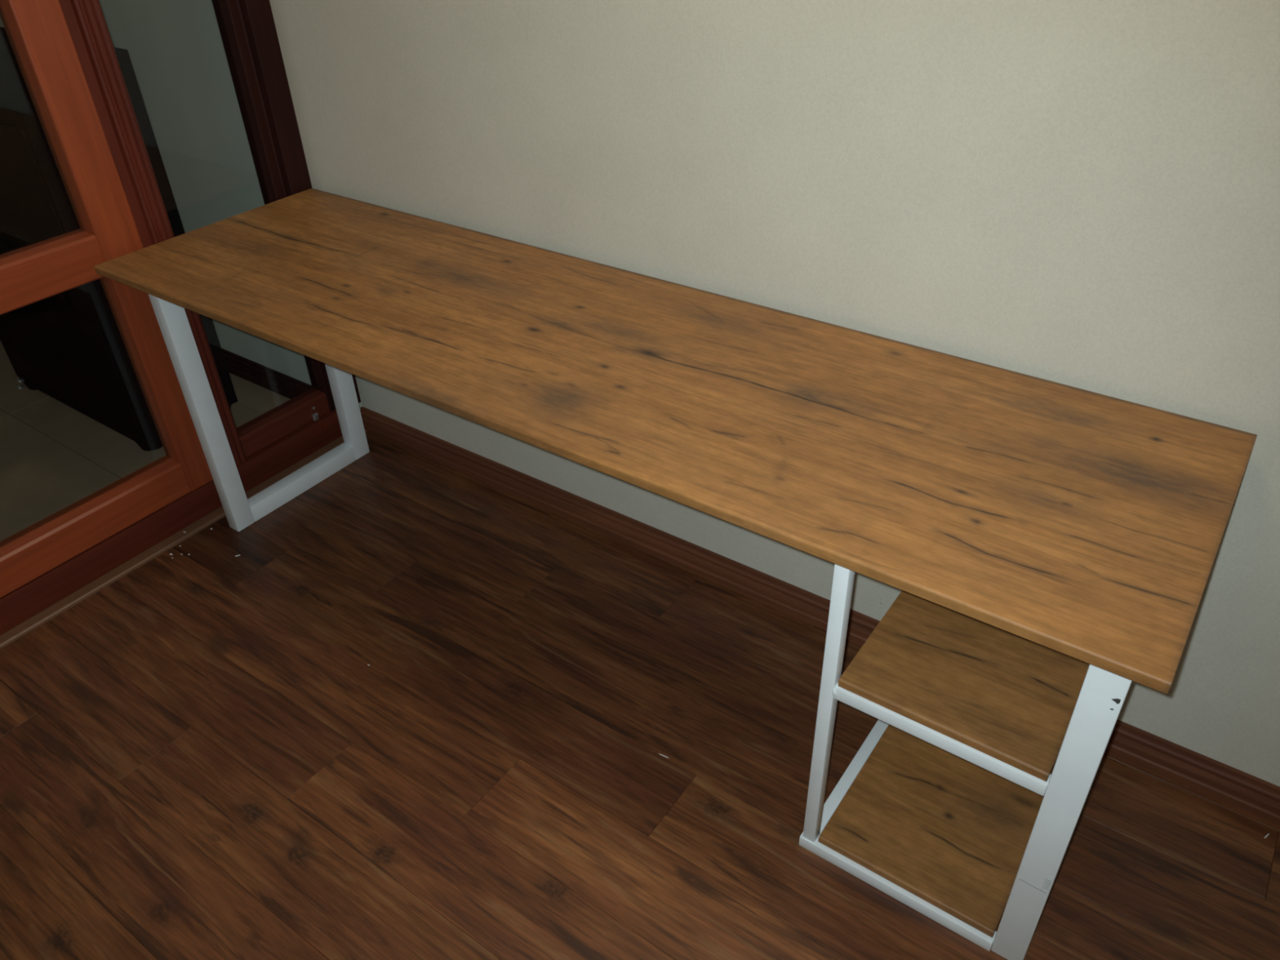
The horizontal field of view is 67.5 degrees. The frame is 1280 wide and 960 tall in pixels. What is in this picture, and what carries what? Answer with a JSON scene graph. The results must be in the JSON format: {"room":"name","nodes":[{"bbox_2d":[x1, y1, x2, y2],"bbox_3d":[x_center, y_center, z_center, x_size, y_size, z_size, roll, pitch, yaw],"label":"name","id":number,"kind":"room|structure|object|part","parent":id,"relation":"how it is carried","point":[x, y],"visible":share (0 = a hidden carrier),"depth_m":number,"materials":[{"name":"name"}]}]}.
{"room":"home office","nodes":[
{"label":"home office","id":0,"kind":"room"},
{"bbox_2d":[0,340,289,541],"bbox_3d":[-2.656,0.010,2.833,2.585,0.060,2.400,21,42,29],"label":"floor","id":1,"kind":"structure","parent":0,"point":[54,455],"depth_m":2.87,"materials":[{"name":"tile"}]},
{"bbox_2d":[0,26,237,451],"bbox_3d":[-1.689,-0.697,2.811,0.775,1.065,0.336,21,42,29],"label":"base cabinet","id":2,"kind":"object","parent":1,"relation":"on","point":[68,347],"visible":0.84,"depth_m":2.65,"materials":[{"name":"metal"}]},
{"bbox_3d":[-1.927,-0.656,2.829,0.365,0.890,0.007,21,42,29],"label":"door","id":3,"kind":"part","parent":2,"relation":"part of","materials":[{"name":"black"}]},
{"bbox_3d":[-1.620,-0.536,2.646,0.370,0.890,0.007,21,42,29],"label":"door","id":4,"kind":"part","parent":2,"relation":"part of","materials":[{"name":"brown wood"}]},
{"bbox_2d":[0,432,1279,959],"bbox_3d":[-0.301,1.175,1.083,3.540,0.060,3.100,21,42,29],"label":"floor","id":5,"kind":"structure","parent":0,"point":[203,756],"depth_m":1.88,"materials":[{"name":"laminate"}]},
{"bbox_2d":[93,188,1257,959],"bbox_3d":[-0.125,0.039,1.972,2.164,0.750,0.592,21,42,29],"label":"desk","id":6,"kind":"object","parent":5,"relation":"on","point":[1051,548],"visible":1,"depth_m":1.52,"materials":[{"name":"brown wood"}]},
{"bbox_3d":[-1.069,-0.178,2.340,0.040,0.731,0.052,21,42,29],"label":"leg","id":7,"kind":"part","parent":6,"relation":"part of","materials":[{"name":"white metal"}]},
{"bbox_3d":[-0.836,-0.373,2.603,0.040,0.731,0.052,21,42,29],"label":"leg","id":8,"kind":"part","parent":6,"relation":"part of","materials":[{"name":"white metal"}]},
{"bbox_3d":[0.297,0.349,1.512,0.023,0.706,0.023,21,42,29],"label":"post","id":9,"kind":"part","parent":6,"relation":"part of","materials":[{"name":"white metal"}]},
{"bbox_2d":[817,724,1055,937],"bbox_3d":[0.570,0.580,1.766,0.312,0.017,0.440,21,42,29],"label":"shelf","id":10,"kind":"object","parent":6,"relation":"attached to","point":[943,833],"depth_m":1.70,"materials":[{"name":"brown wood"}]},
{"bbox_2d":[838,590,1089,782],"bbox_3d":[0.558,0.253,1.533,0.313,0.018,0.442,21,42,29],"label":"shelf","id":11,"kind":"object","parent":6,"relation":"attached to","point":[1004,700],"depth_m":1.45,"materials":[{"name":"brown wood"}]},
{"bbox_3d":[0.595,0.465,1.355,0.049,0.731,0.050,21,42,29],"label":"leg","id":12,"kind":"part","parent":6,"relation":"part of","materials":[{"name":"white metal"}]},
{"bbox_2d":[0,0,1279,786],"bbox_3d":[-0.488,-1.047,2.058,6.200,2.560,0.120,21,42,29],"label":"wall","id":13,"kind":"structure","parent":0,"point":[1083,194],"depth_m":1.64,"materials":[{"name":"white paint"}]},
{"bbox_2d":[0,428,366,649],"bbox_3d":[-1.274,0.206,2.431,0.036,0.010,1.520,21,42,29],"label":"trim","id":14,"kind":"structure","parent":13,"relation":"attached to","point":[41,618],"depth_m":2.42,"materials":[{"name":"brown wood"}]},
{"bbox_2d":[221,347,311,399],"bbox_3d":[-1.928,-0.609,3.550,2.485,0.077,0.018,21,42,29],"label":"baseboard","id":15,"kind":"structure","parent":13,"relation":"attached to","point":[285,385],"depth_m":3.12,"materials":[{"name":"brown wood"}]},
{"bbox_2d":[360,406,1279,826],"bbox_3d":[0.596,0.372,2.050,3.524,0.077,0.018,21,42,29],"label":"baseboard","id":16,"kind":"structure","parent":13,"relation":"attached to","point":[1245,792],"depth_m":2.26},
{"bbox_3d":[-2.268,-0.026,0.709,0.094,2.560,1.500,21,42,29],"label":"wall","id":17,"kind":"structure","parent":0,"visible":0},
{"bbox_2d":[0,0,213,598],"bbox_3d":[-1.470,-0.562,1.688,0.065,1.940,1.028,21,42,29],"label":"door","id":18,"kind":"structure","parent":17,"relation":"in","point":[37,32],"depth_m":2.12,"materials":[{"name":"orange wood"}]},
{"bbox_3d":[-1.462,-0.306,1.871,0.064,0.096,0.838,21,42,29],"label":"rail","id":19,"kind":"part","parent":18,"relation":"part of","materials":[{"name":"brown wood"}]},
{"bbox_3d":[-1.445,0.189,2.223,0.064,0.094,0.838,21,42,29],"label":"rail","id":20,"kind":"part","parent":18,"relation":"part of","materials":[{"name":"brown wood"}]},
{"bbox_2d":[0,0,360,635],"bbox_3d":[-1.364,-0.648,1.815,0.091,2.120,1.600,21,42,29],"label":"frame","id":21,"kind":"object","parent":17,"relation":"attached to","point":[247,28],"visible":0.4,"depth_m":2.32,"materials":[{"name":"brown wood"}]},
{"bbox_3d":[-1.342,0.175,2.406,0.076,0.094,1.600,21,42,29],"label":"sill","id":22,"kind":"part","parent":21,"relation":"part of","materials":[{"name":"brown wood"}]},
{"bbox_2d":[235,387,329,457],"bbox_3d":[-1.045,-0.929,2.184,0.066,1.945,0.294,21,42,29],"label":"door frame","id":23,"kind":"structure","parent":17,"relation":"in","point":[273,425],"depth_m":2.71,"materials":[{"name":"brown wood"}]}
]}

